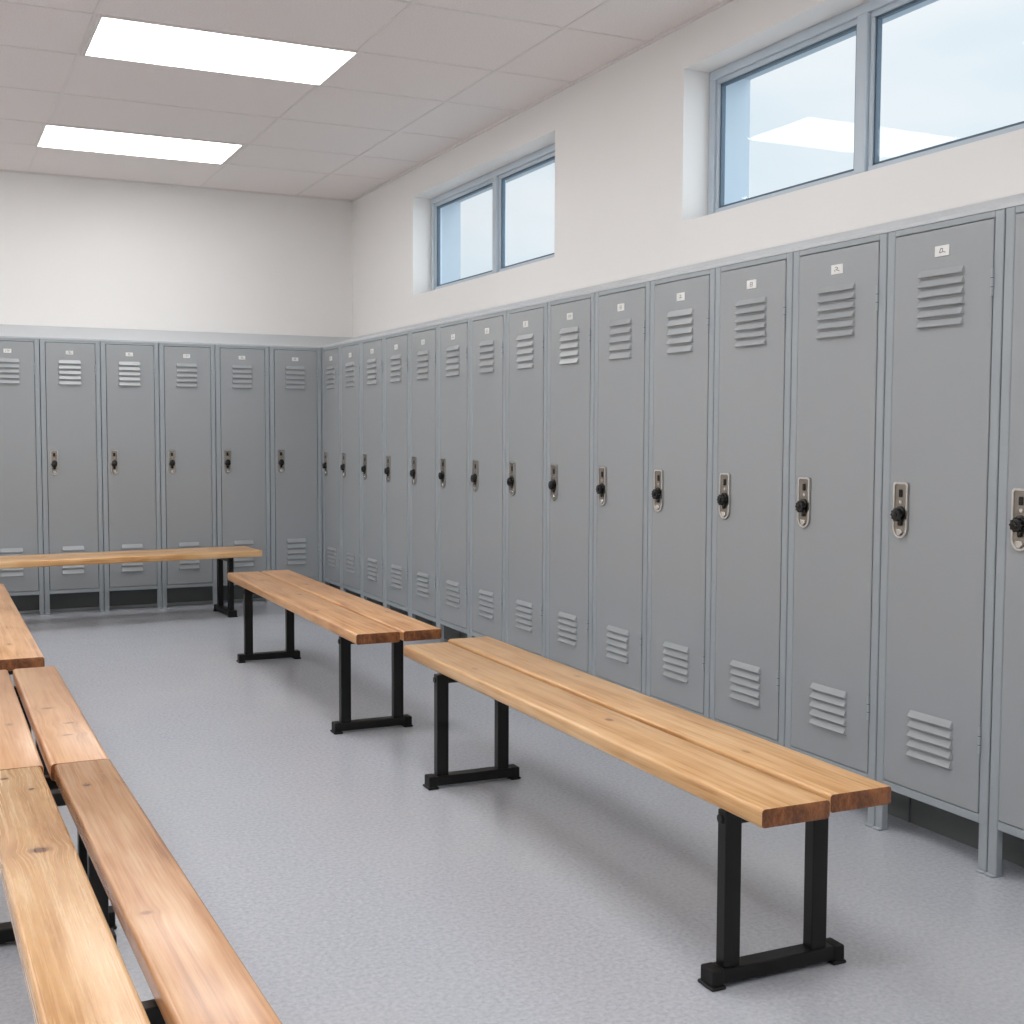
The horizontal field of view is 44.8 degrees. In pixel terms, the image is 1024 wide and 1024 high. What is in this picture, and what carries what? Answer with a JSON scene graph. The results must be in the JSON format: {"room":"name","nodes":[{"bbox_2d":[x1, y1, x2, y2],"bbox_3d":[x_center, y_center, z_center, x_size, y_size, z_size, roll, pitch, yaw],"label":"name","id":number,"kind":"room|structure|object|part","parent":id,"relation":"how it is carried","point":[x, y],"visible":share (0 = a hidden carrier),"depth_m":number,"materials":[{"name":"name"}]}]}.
{"room":"changing room","nodes":[
{"label":"changing room","id":0,"kind":"room"},
{"bbox_2d":[0,172,352,589],"bbox_3d":[-3.949,-0.972,9.067,5.760,3.406,0.200,-2,4,-25],"label":"wall","id":1,"kind":"structure","parent":0,"point":[75,252],"depth_m":9.53,"materials":[{"name":"paint"}]},
{"bbox_2d":[0,0,733,201],"bbox_3d":[-1.088,-2.204,3.404,6.120,0.212,12.720,-2,4,-25],"label":"ceiling","id":2,"kind":"structure","parent":0,"point":[427,78],"depth_m":6.72,"materials":[{"name":"tile"}]},
{"bbox_2d":[35,123,244,164],"bbox_3d":[-2.449,-2.414,8.174,1.235,0.016,0.665,-2,4,-25],"label":"recessed light","id":3,"kind":"object","parent":2,"relation":"in","point":[53,136],"visible":1,"depth_m":8.16,"materials":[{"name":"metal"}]},
{"bbox_2d":[82,14,359,85],"bbox_3d":[-1.451,-2.285,6.183,1.235,0.016,0.665,-2,4,-25],"label":"recessed light","id":4,"kind":"object","parent":2,"relation":"in","point":[111,37],"visible":1,"depth_m":6.16,"materials":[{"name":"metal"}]},
{"bbox_2d":[0,600,1023,1023],"bbox_3d":[-0.969,1.183,3.736,6.460,0.200,12.820,-2,4,-25],"label":"floor","id":5,"kind":"structure","parent":0,"point":[580,888],"depth_m":3.81,"materials":[{"name":"grey plastic"}]},
{"bbox_2d":[0,338,44,614],"bbox_3d":[-3.619,-0.249,8.954,0.413,1.979,0.331,-2,4,-25],"label":"locker","id":6,"kind":"object","parent":5,"relation":"on","point":[21,525],"visible":0.79,"depth_m":8.86,"materials":[{"name":"metal"}]},
{"bbox_3d":[-3.399,0.665,8.984,0.031,0.144,0.026,-2,4,-25],"label":"leg","id":7,"kind":"part","parent":6,"relation":"part of","materials":[{"name":"metal"}]},
{"bbox_2d":[0,584,44,731],"bbox_3d":[-2.455,0.712,5.761,0.338,0.472,2.498,-2,4,-25],"label":"bench","id":8,"kind":"object","parent":5,"relation":"on","point":[19,649],"visible":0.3,"depth_m":4.98,"materials":[{"name":"brown wood"}]},
{"bbox_3d":[-1.882,0.780,4.795,0.046,0.387,0.036,-2,4,-25],"label":"leg","id":9,"kind":"part","parent":8,"relation":"part of","materials":[{"name":"black metal"}]},
{"bbox_2d":[0,666,116,942],"bbox_3d":[-1.505,0.839,3.817,0.368,0.472,1.413,-2,4,-25],"label":"bench","id":10,"kind":"object","parent":5,"relation":"on","point":[62,733],"visible":0.39,"depth_m":3.56,"materials":[{"name":"brown wood"}]},
{"bbox_3d":[-1.666,0.805,4.412,0.046,0.387,0.036,-2,4,-25],"label":"leg","id":11,"kind":"part","parent":10,"relation":"part of","materials":[{"name":"black metal"}]},
{"bbox_3d":[-1.123,0.878,3.288,0.046,0.387,0.036,-2,4,-25],"label":"leg","id":12,"kind":"part","parent":10,"relation":"part of","materials":[{"name":"black metal"}]},
{"bbox_2d":[39,339,103,614],"bbox_3d":[-3.245,-0.259,9.133,0.413,1.979,0.331,-2,4,-25],"label":"locker","id":13,"kind":"object","parent":5,"relation":"on","point":[69,370],"visible":0.96,"depth_m":9.01,"materials":[{"name":"metal"}]},
{"bbox_3d":[-3.366,0.664,9.000,0.034,0.144,0.026,-2,4,-25],"label":"leg","id":14,"kind":"part","parent":13,"relation":"part of","materials":[{"name":"metal"}]},
{"bbox_3d":[-3.294,-0.355,8.948,0.052,0.178,0.008,-2,4,-25],"label":"latch plate","id":15,"kind":"part","parent":13,"relation":"part of","materials":[{"name":"metal"}]},
{"bbox_3d":[-3.290,-0.338,8.937,0.045,0.065,0.026,-2,4,-25],"label":"knob","id":16,"kind":"part","parent":13,"relation":"part of","materials":[{"name":"black plastic"}]},
{"bbox_3d":[-3.024,0.655,9.163,0.031,0.144,0.026,-2,4,-25],"label":"leg","id":17,"kind":"part","parent":13,"relation":"part of","materials":[{"name":"metal"}]},
{"bbox_2d":[100,341,161,610],"bbox_3d":[-2.870,-0.269,9.311,0.413,1.979,0.331,-2,4,-25],"label":"locker","id":18,"kind":"object","parent":5,"relation":"on","point":[129,371],"visible":0.93,"depth_m":9.18,"materials":[{"name":"metal"}]},
{"bbox_3d":[-2.991,0.654,9.178,0.034,0.144,0.026,-2,4,-25],"label":"leg","id":19,"kind":"part","parent":18,"relation":"part of","materials":[{"name":"metal"}]},
{"bbox_3d":[-2.919,-0.365,9.126,0.052,0.178,0.008,-2,4,-25],"label":"latch plate","id":20,"kind":"part","parent":18,"relation":"part of","materials":[{"name":"metal"}]},
{"bbox_3d":[-2.915,-0.348,9.115,0.045,0.065,0.026,-2,4,-25],"label":"knob","id":21,"kind":"part","parent":18,"relation":"part of","materials":[{"name":"black plastic"}]},
{"bbox_3d":[-2.649,0.645,9.341,0.031,0.144,0.026,-2,4,-25],"label":"leg","id":22,"kind":"part","parent":18,"relation":"part of","materials":[{"name":"metal"}]},
{"bbox_2d":[0,546,261,617],"bbox_3d":[-3.165,0.540,8.441,2.900,0.472,0.420,-2,4,-29],"label":"bench","id":23,"kind":"object","parent":5,"relation":"on","point":[228,553],"visible":1,"depth_m":8.69,"materials":[{"name":"brown wood"}]},
{"bbox_3d":[-2.149,0.503,9.152,0.036,0.387,0.046,-2,4,-29],"label":"leg","id":24,"kind":"part","parent":23,"relation":"part of","materials":[{"name":"black metal"}]},
{"bbox_3d":[-2.021,0.518,8.926,0.036,0.387,0.046,-2,4,-29],"label":"leg","id":25,"kind":"part","parent":23,"relation":"part of","materials":[{"name":"black metal"}]},
{"bbox_2d":[0,759,281,1023],"bbox_3d":[-0.649,0.951,2.099,0.319,0.472,2.422,-2,4,-26],"label":"bench","id":26,"kind":"object","parent":5,"relation":"on","point":[75,971],"visible":1,"depth_m":2.19,"materials":[{"name":"brown wood"}]},
{"bbox_3d":[-1.050,0.887,3.148,0.046,0.387,0.036,-2,4,-26],"label":"leg","id":27,"kind":"part","parent":26,"relation":"part of","materials":[{"name":"black metal"}]},
{"bbox_2d":[158,343,216,607],"bbox_3d":[-2.495,-0.279,9.489,0.413,1.979,0.331,-2,4,-25],"label":"locker","id":28,"kind":"object","parent":5,"relation":"on","point":[187,432],"visible":0.79,"depth_m":9.36,"materials":[{"name":"metal"}]},
{"bbox_3d":[-2.616,0.644,9.357,0.034,0.144,0.026,-2,4,-25],"label":"leg","id":29,"kind":"part","parent":28,"relation":"part of","materials":[{"name":"metal"}]},
{"bbox_3d":[-2.544,-0.375,9.304,0.052,0.178,0.008,-2,4,-25],"label":"latch plate","id":30,"kind":"part","parent":28,"relation":"part of","materials":[{"name":"metal"}]},
{"bbox_3d":[-2.540,-0.358,9.293,0.045,0.065,0.026,-2,4,-25],"label":"knob","id":31,"kind":"part","parent":28,"relation":"part of","materials":[{"name":"black plastic"}]},
{"bbox_2d":[0,324,349,347],"bbox_3d":[-2.528,-1.327,9.433,2.851,0.118,0.318,-2,4,-25],"label":"ledge","id":32,"kind":"object","parent":28,"relation":"on","point":[6,331],"visible":0.67,"depth_m":9.36,"materials":[{"name":"metal"}]},
{"bbox_3d":[-2.275,0.635,9.519,0.031,0.144,0.026,-2,4,-25],"label":"leg","id":33,"kind":"part","parent":28,"relation":"part of","materials":[{"name":"metal"}]},
{"bbox_2d":[215,345,270,601],"bbox_3d":[-2.120,-0.289,9.668,0.413,1.979,0.331,-2,4,-25],"label":"locker","id":34,"kind":"object","parent":5,"relation":"on","point":[241,372],"visible":0.89,"depth_m":9.54,"materials":[{"name":"metal"}]},
{"bbox_3d":[-2.169,-0.385,9.483,0.052,0.178,0.008,-2,4,-25],"label":"latch plate","id":35,"kind":"part","parent":34,"relation":"part of","materials":[{"name":"metal"}]},
{"bbox_3d":[-2.165,-0.368,9.472,0.045,0.065,0.026,-2,4,-25],"label":"knob","id":36,"kind":"part","parent":34,"relation":"part of","materials":[{"name":"black plastic"}]},
{"bbox_2d":[269,347,321,582],"bbox_3d":[-1.745,-0.299,9.846,0.413,1.979,0.331,-2,4,-25],"label":"locker","id":37,"kind":"object","parent":5,"relation":"on","point":[294,373],"visible":0.82,"depth_m":9.71,"materials":[{"name":"metal"}]},
{"bbox_3d":[-1.794,-0.395,9.661,0.052,0.178,0.008,-2,4,-25],"label":"latch plate","id":38,"kind":"part","parent":37,"relation":"part of","materials":[{"name":"metal"}]},
{"bbox_3d":[-1.790,-0.378,9.650,0.045,0.065,0.026,-2,4,-25],"label":"knob","id":39,"kind":"part","parent":37,"relation":"part of","materials":[{"name":"black plastic"}]},
{"bbox_2d":[321,348,323,582],"bbox_3d":[-1.487,-0.297,9.829,0.033,1.980,0.044,-2,4,-25],"label":"trim","id":40,"kind":"structure","parent":5,"relation":"on","point":[321,348],"depth_m":9.80,"materials":[{"name":"metal"}]},
{"bbox_2d":[227,570,441,734],"bbox_3d":[-1.037,0.672,6.477,0.429,0.472,2.545,-1,4,-25],"label":"bench","id":41,"kind":"object","parent":5,"relation":"on","point":[356,620],"visible":1,"depth_m":5.81,"materials":[{"name":"brown wood"}]},
{"bbox_3d":[-1.518,0.632,7.154,0.046,0.387,0.036,-1,4,-25],"label":"leg","id":42,"kind":"part","parent":41,"relation":"part of","materials":[{"name":"black metal"}]},
{"bbox_3d":[-1.297,0.626,7.256,0.046,0.387,0.036,-1,4,-25],"label":"leg","id":43,"kind":"part","parent":41,"relation":"part of","materials":[{"name":"black metal"}]},
{"bbox_3d":[-0.737,0.741,5.480,0.046,0.387,0.036,-1,4,-25],"label":"leg","id":44,"kind":"part","parent":41,"relation":"part of","materials":[{"name":"black metal"}]},
{"bbox_3d":[-0.514,0.735,5.583,0.046,0.387,0.036,-1,4,-25],"label":"leg","id":45,"kind":"part","parent":41,"relation":"part of","materials":[{"name":"black metal"}]},
{"bbox_2d":[322,345,359,596],"bbox_3d":[-1.270,-0.285,9.655,0.331,1.979,0.452,-2,4,-25],"label":"locker","id":46,"kind":"object","parent":5,"relation":"on","point":[331,464],"visible":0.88,"depth_m":9.57,"materials":[{"name":"metal"}]},
{"bbox_3d":[-1.455,-0.376,9.713,0.008,0.182,0.064,-2,4,-25],"label":"latch plate","id":47,"kind":"part","parent":46,"relation":"part of","materials":[{"name":"metal"}]},
{"bbox_3d":[-1.390,-0.358,9.595,0.030,1.780,0.382,-2,4,-25],"label":"door","id":48,"kind":"part","parent":46,"relation":"part of","materials":[{"name":"grey metal"}]},
{"bbox_3d":[-1.256,-0.357,9.657,0.300,1.834,0.450,-2,4,-25],"label":"frame","id":49,"kind":"part","parent":46,"relation":"part of","materials":[{"name":"metal"}]},
{"bbox_2d":[340,341,380,604],"bbox_3d":[-1.067,-0.257,9.230,0.331,1.979,0.485,-2,4,-25],"label":"locker","id":50,"kind":"object","parent":5,"relation":"on","point":[350,353],"visible":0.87,"depth_m":9.15,"materials":[{"name":"metal"}]},
{"bbox_3d":[-1.257,-0.349,9.298,0.008,0.182,0.064,-2,4,-25],"label":"latch plate","id":51,"kind":"part","parent":50,"relation":"part of","materials":[{"name":"metal"}]},
{"bbox_3d":[-1.053,-0.330,9.232,0.300,1.834,0.483,-2,4,-25],"label":"frame","id":52,"kind":"part","parent":50,"relation":"part of","materials":[{"name":"metal"}]},
{"bbox_3d":[-1.187,-0.330,9.168,0.030,1.780,0.408,-2,4,-25],"label":"door","id":53,"kind":"part","parent":50,"relation":"part of","materials":[{"name":"grey metal"}]},
{"bbox_2d":[361,336,404,614],"bbox_3d":[-0.858,-0.229,8.791,0.331,1.979,0.485,-2,4,-25],"label":"locker","id":54,"kind":"object","parent":5,"relation":"on","point":[372,350],"visible":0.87,"depth_m":8.71,"materials":[{"name":"metal"}]},
{"bbox_3d":[-1.047,-0.320,8.859,0.008,0.182,0.064,-2,4,-25],"label":"latch plate","id":55,"kind":"part","parent":54,"relation":"part of","materials":[{"name":"metal"}]},
{"bbox_3d":[-0.844,-0.301,8.793,0.300,1.834,0.483,-2,4,-25],"label":"frame","id":56,"kind":"part","parent":54,"relation":"part of","materials":[{"name":"metal"}]},
{"bbox_3d":[-0.977,-0.302,8.729,0.030,1.780,0.408,-2,4,-25],"label":"door","id":57,"kind":"part","parent":54,"relation":"part of","materials":[{"name":"grey metal"}]},
{"bbox_2d":[384,331,430,624],"bbox_3d":[-0.648,-0.200,8.352,0.331,1.979,0.485,-2,4,-25],"label":"locker","id":58,"kind":"object","parent":5,"relation":"on","point":[397,345],"visible":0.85,"depth_m":8.28,"materials":[{"name":"metal"}]},
{"bbox_3d":[-0.850,-0.273,8.416,0.026,0.065,0.045,-2,4,-25],"label":"knob","id":59,"kind":"part","parent":58,"relation":"part of","materials":[{"name":"black plastic"}]},
{"bbox_3d":[-0.838,-0.292,8.419,0.008,0.182,0.064,-2,4,-25],"label":"latch plate","id":60,"kind":"part","parent":58,"relation":"part of","materials":[{"name":"metal"}]},
{"bbox_3d":[-0.634,-0.273,8.354,0.300,1.834,0.483,-2,4,-25],"label":"frame","id":61,"kind":"part","parent":58,"relation":"part of","materials":[{"name":"metal"}]},
{"bbox_3d":[-0.767,-0.273,8.290,0.030,1.780,0.408,-2,4,-25],"label":"door","id":62,"kind":"part","parent":58,"relation":"part of","materials":[{"name":"grey metal"}]},
{"bbox_2d":[410,325,459,642],"bbox_3d":[-0.438,-0.171,7.913,0.331,1.979,0.485,-2,4,-25],"label":"locker","id":63,"kind":"object","parent":5,"relation":"on","point":[423,341],"visible":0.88,"depth_m":7.84,"materials":[{"name":"metal"}]},
{"bbox_3d":[-0.640,-0.244,7.977,0.026,0.065,0.045,-2,4,-25],"label":"knob","id":64,"kind":"part","parent":63,"relation":"part of","materials":[{"name":"black plastic"}]},
{"bbox_3d":[-0.628,-0.263,7.980,0.008,0.182,0.064,-2,4,-25],"label":"latch plate","id":65,"kind":"part","parent":63,"relation":"part of","materials":[{"name":"metal"}]},
{"bbox_3d":[-0.424,-0.244,7.915,0.300,1.834,0.483,-2,4,-25],"label":"frame","id":66,"kind":"part","parent":63,"relation":"part of","materials":[{"name":"metal"}]},
{"bbox_3d":[-0.558,-0.245,7.851,0.030,1.780,0.408,-2,4,-25],"label":"door","id":67,"kind":"part","parent":63,"relation":"part of","materials":[{"name":"grey metal"}]},
{"bbox_2d":[438,318,469,642],"bbox_3d":[-0.229,-0.143,7.473,0.331,1.979,0.485,-2,4,-25],"label":"locker","id":68,"kind":"object","parent":5,"relation":"on","point":[453,337],"visible":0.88,"depth_m":7.40,"materials":[{"name":"metal"}]},
{"bbox_3d":[-0.438,0.759,7.681,0.026,0.144,0.034,-2,4,-25],"label":"leg","id":69,"kind":"part","parent":68,"relation":"part of","materials":[{"name":"metal"}]},
{"bbox_3d":[-0.430,-0.216,7.538,0.026,0.065,0.045,-2,4,-25],"label":"knob","id":70,"kind":"part","parent":68,"relation":"part of","materials":[{"name":"black plastic"}]},
{"bbox_3d":[-0.418,-0.234,7.541,0.008,0.182,0.064,-2,4,-25],"label":"latch plate","id":71,"kind":"part","parent":68,"relation":"part of","materials":[{"name":"metal"}]},
{"bbox_2d":[470,311,505,642],"bbox_3d":[-0.019,-0.114,7.034,0.331,1.979,0.485,-2,4,-25],"label":"locker","id":72,"kind":"object","parent":5,"relation":"on","point":[487,332],"visible":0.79,"depth_m":6.96,"materials":[{"name":"metal"}]},
{"bbox_3d":[-0.221,-0.187,7.099,0.026,0.065,0.045,-2,4,-25],"label":"knob","id":73,"kind":"part","parent":72,"relation":"part of","materials":[{"name":"black plastic"}]},
{"bbox_3d":[-0.208,-0.206,7.102,0.008,0.182,0.064,-2,4,-25],"label":"latch plate","id":74,"kind":"part","parent":72,"relation":"part of","materials":[{"name":"metal"}]},
{"bbox_2d":[505,302,547,657],"bbox_3d":[0.191,-0.086,6.595,0.331,1.979,0.485,-2,4,-25],"label":"locker","id":75,"kind":"object","parent":5,"relation":"on","point":[526,327],"visible":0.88,"depth_m":6.51,"materials":[{"name":"metal"}]},
{"bbox_3d":[-0.011,-0.159,6.659,0.026,0.065,0.045,-2,4,-25],"label":"knob","id":76,"kind":"part","parent":75,"relation":"part of","materials":[{"name":"black plastic"}]},
{"bbox_3d":[0.001,-0.177,6.662,0.008,0.182,0.064,-2,4,-25],"label":"latch plate","id":77,"kind":"part","parent":75,"relation":"part of","materials":[{"name":"metal"}]},
{"bbox_2d":[322,193,1023,347],"bbox_3d":[0.172,-1.143,6.679,0.358,0.118,7.623,-2,4,-25],"label":"trim","id":78,"kind":"structure","parent":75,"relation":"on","point":[1014,200],"depth_m":4.88,"materials":[{"name":"metal"}]},
{"bbox_2d":[546,293,594,674],"bbox_3d":[0.400,-0.057,6.155,0.331,1.979,0.485,-2,4,-25],"label":"locker","id":79,"kind":"object","parent":5,"relation":"on","point":[571,321],"visible":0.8,"depth_m":6.07,"materials":[{"name":"metal"}]},
{"bbox_3d":[0.199,-0.130,6.220,0.026,0.065,0.045,-2,4,-25],"label":"knob","id":80,"kind":"part","parent":79,"relation":"part of","materials":[{"name":"black plastic"}]},
{"bbox_3d":[0.211,-0.149,6.223,0.008,0.182,0.064,-2,4,-25],"label":"latch plate","id":81,"kind":"part","parent":79,"relation":"part of","materials":[{"name":"metal"}]},
{"bbox_2d":[592,281,650,694],"bbox_3d":[0.610,-0.029,5.716,0.331,1.979,0.485,-2,4,-25],"label":"locker","id":82,"kind":"object","parent":5,"relation":"on","point":[622,314],"visible":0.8,"depth_m":5.63,"materials":[{"name":"metal"}]},
{"bbox_3d":[0.408,-0.102,5.781,0.026,0.065,0.045,-2,4,-25],"label":"knob","id":83,"kind":"part","parent":82,"relation":"part of","materials":[{"name":"black plastic"}]},
{"bbox_3d":[0.421,-0.120,5.784,0.008,0.182,0.064,-2,4,-25],"label":"latch plate","id":84,"kind":"part","parent":82,"relation":"part of","materials":[{"name":"metal"}]},
{"bbox_2d":[404,636,890,991],"bbox_3d":[0.209,0.833,4.013,0.460,0.472,2.455,-1,4,-25],"label":"bench","id":85,"kind":"object","parent":5,"relation":"on","point":[763,783],"visible":1,"depth_m":3.32,"materials":[{"name":"brown wood"}]},
{"bbox_3d":[-0.264,0.796,4.637,0.046,0.387,0.036,-1,4,-25],"label":"leg","id":86,"kind":"part","parent":85,"relation":"part of","materials":[{"name":"black metal"}]},
{"bbox_3d":[-0.039,0.790,4.740,0.046,0.387,0.036,-1,4,-25],"label":"leg","id":87,"kind":"part","parent":85,"relation":"part of","materials":[{"name":"black metal"}]},
{"bbox_3d":[0.521,0.904,2.983,0.046,0.387,0.036,-1,4,-25],"label":"leg","id":88,"kind":"part","parent":85,"relation":"part of","materials":[{"name":"black metal"}]},
{"bbox_3d":[0.756,0.898,3.092,0.046,0.387,0.036,-1,4,-25],"label":"leg","id":89,"kind":"part","parent":85,"relation":"part of","materials":[{"name":"black metal"}]},
{"bbox_2d":[646,268,715,718],"bbox_3d":[0.820,0.000,5.277,0.331,1.979,0.485,-2,4,-25],"label":"locker","id":90,"kind":"object","parent":5,"relation":"on","point":[682,307],"visible":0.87,"depth_m":5.19,"materials":[{"name":"metal"}]},
{"bbox_3d":[0.618,-0.073,5.341,0.026,0.065,0.045,-2,4,-25],"label":"knob","id":91,"kind":"part","parent":90,"relation":"part of","materials":[{"name":"black plastic"}]},
{"bbox_3d":[0.630,-0.092,5.345,0.008,0.182,0.064,-2,4,-25],"label":"latch plate","id":92,"kind":"part","parent":90,"relation":"part of","materials":[{"name":"metal"}]},
{"bbox_2d":[710,252,793,746],"bbox_3d":[1.030,0.029,4.838,0.331,1.979,0.485,-2,4,-25],"label":"locker","id":93,"kind":"object","parent":5,"relation":"on","point":[754,298],"visible":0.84,"depth_m":4.75,"materials":[{"name":"metal"}]},
{"bbox_3d":[0.828,-0.044,4.902,0.026,0.065,0.045,-2,4,-25],"label":"knob","id":94,"kind":"part","parent":93,"relation":"part of","materials":[{"name":"black plastic"}]},
{"bbox_3d":[0.840,-0.063,4.905,0.008,0.182,0.064,-2,4,-25],"label":"latch plate","id":95,"kind":"part","parent":93,"relation":"part of","materials":[{"name":"metal"}]},
{"bbox_2d":[785,233,907,827],"bbox_3d":[1.239,0.057,4.398,0.331,1.979,0.485,-2,4,-25],"label":"locker","id":96,"kind":"object","parent":5,"relation":"on","point":[839,323],"visible":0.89,"depth_m":4.31,"materials":[{"name":"metal"}]},
{"bbox_3d":[1.038,-0.016,4.463,0.026,0.065,0.045,-2,4,-25],"label":"knob","id":97,"kind":"part","parent":96,"relation":"part of","materials":[{"name":"black plastic"}]},
{"bbox_3d":[1.046,0.037,4.468,0.009,0.022,0.025,-2,4,-25],"label":"latch lever","id":98,"kind":"part","parent":96,"relation":"part of","materials":[{"name":"silver metal"}]},
{"bbox_3d":[1.050,-0.035,4.466,0.008,0.182,0.064,-2,4,-25],"label":"latch plate","id":99,"kind":"part","parent":96,"relation":"part of","materials":[{"name":"metal"}]},
{"bbox_3d":[1.120,-0.016,4.337,0.030,1.780,0.408,-2,4,-25],"label":"door","id":100,"kind":"part","parent":96,"relation":"part of","materials":[{"name":"grey metal"}]},
{"bbox_3d":[1.223,0.985,4.201,0.026,0.144,0.033,-2,4,-25],"label":"leg","id":101,"kind":"part","parent":96,"relation":"part of","materials":[{"name":"metal"}]},
{"bbox_2d":[872,209,1022,873],"bbox_3d":[1.449,0.086,3.959,0.331,1.979,0.485,-2,4,-25],"label":"locker","id":102,"kind":"object","parent":5,"relation":"on","point":[945,282],"visible":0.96,"depth_m":3.88,"materials":[{"name":"metal"}]},
{"bbox_3d":[1.234,1.060,4.170,0.044,0.007,0.036,-2,4,-25],"label":"foot plate","id":103,"kind":"part","parent":102,"relation":"part of","materials":[{"name":"metal"}]},
{"bbox_3d":[1.239,0.987,4.167,0.026,0.144,0.034,-2,4,-25],"label":"leg","id":104,"kind":"part","parent":102,"relation":"part of","materials":[{"name":"metal"}]},
{"bbox_3d":[1.247,0.013,4.024,0.026,0.065,0.045,-2,4,-25],"label":"knob","id":105,"kind":"part","parent":102,"relation":"part of","materials":[{"name":"black plastic"}]},
{"bbox_3d":[1.256,0.066,4.029,0.009,0.022,0.025,-2,4,-25],"label":"latch lever","id":106,"kind":"part","parent":102,"relation":"part of","materials":[{"name":"silver metal"}]},
{"bbox_3d":[1.260,-0.006,4.027,0.008,0.182,0.064,-2,4,-25],"label":"latch plate","id":107,"kind":"part","parent":102,"relation":"part of","materials":[{"name":"metal"}]},
{"bbox_3d":[1.330,0.013,3.897,0.030,1.780,0.408,-2,4,-25],"label":"door","id":108,"kind":"part","parent":102,"relation":"part of","materials":[{"name":"grey metal"}]},
{"bbox_3d":[1.428,1.086,3.764,0.044,0.007,0.035,-2,4,-25],"label":"foot plate","id":109,"kind":"part","parent":102,"relation":"part of","materials":[{"name":"metal"}]},
{"bbox_3d":[1.433,1.014,3.762,0.026,0.144,0.033,-2,4,-25],"label":"leg","id":110,"kind":"part","parent":102,"relation":"part of","materials":[{"name":"metal"}]},
{"bbox_2d":[984,205,1023,877],"bbox_3d":[1.659,0.114,3.520,0.331,1.979,0.485,-2,4,-25],"label":"locker","id":111,"kind":"object","parent":5,"relation":"on","point":[1006,804],"visible":1,"depth_m":3.63,"materials":[{"name":"metal"}]},
{"bbox_3d":[1.444,1.088,3.730,0.044,0.007,0.036,-2,4,-25],"label":"foot plate","id":112,"kind":"part","parent":111,"relation":"part of","materials":[{"name":"metal"}]},
{"bbox_3d":[1.449,1.016,3.728,0.026,0.144,0.034,-2,4,-25],"label":"leg","id":113,"kind":"part","parent":111,"relation":"part of","materials":[{"name":"metal"}]},
{"bbox_3d":[1.539,0.041,3.458,0.030,1.780,0.408,-2,4,-25],"label":"door","id":114,"kind":"part","parent":111,"relation":"part of","materials":[{"name":"grey metal"}]},
{"bbox_3d":[1.457,0.041,3.584,0.026,0.065,0.045,-2,4,-25],"label":"knob","id":115,"kind":"part","parent":111,"relation":"part of","materials":[{"name":"black plastic"}]},
{"bbox_3d":[1.469,0.023,3.587,0.008,0.182,0.064,-2,4,-25],"label":"latch plate","id":116,"kind":"part","parent":111,"relation":"part of","materials":[{"name":"metal"}]},
{"bbox_3d":[1.466,0.095,3.589,0.009,0.022,0.025,-2,4,-25],"label":"latch lever","id":117,"kind":"part","parent":111,"relation":"part of","materials":[{"name":"silver metal"}]},
{"bbox_2d":[352,0,1023,336],"bbox_3d":[1.463,-0.684,4.831,0.360,3.406,12.520,-2,4,-25],"label":"wall","id":118,"kind":"structure","parent":0,"point":[630,138],"depth_m":6.09,"materials":[{"name":"paint"}]},
{"bbox_2d":[431,143,554,290],"bbox_3d":[0.000,-1.845,8.035,0.254,0.698,2.210,-2,4,-25],"label":"window","id":119,"kind":"structure","parent":118,"relation":"in","point":[446,207],"depth_m":8.42,"materials":[{"name":"metal"}]},
{"bbox_3d":[-0.317,-1.875,8.488,0.035,0.614,1.033,-2,4,-25],"label":"sash","id":120,"kind":"part","parent":119,"relation":"part of","materials":[{"name":"glass"}]},
{"bbox_3d":[0.153,-1.811,7.503,0.035,0.614,1.033,-2,4,-25],"label":"sash","id":121,"kind":"part","parent":119,"relation":"part of","materials":[{"name":"glass"}]},
{"bbox_2d":[708,0,1023,214],"bbox_3d":[1.482,-1.643,4.932,0.254,0.698,2.097,-2,4,-25],"label":"window","id":122,"kind":"structure","parent":118,"relation":"in","point":[729,89],"depth_m":5.23,"materials":[{"name":"metal"}]},
{"bbox_3d":[1.176,-1.672,5.359,0.035,0.614,0.976,-2,4,-25],"label":"sash","id":123,"kind":"part","parent":122,"relation":"part of","materials":[{"name":"glass"}]},
{"bbox_3d":[1.402,-1.641,4.894,0.070,0.698,2.097,-2,4,-25],"label":"frame","id":124,"kind":"part","parent":122,"relation":"part of","materials":[{"name":"metal"}]},
{"bbox_3d":[1.622,-1.611,4.426,0.035,0.614,0.976,-2,4,-25],"label":"sash","id":125,"kind":"part","parent":122,"relation":"part of","materials":[{"name":"glass"}]}
]}

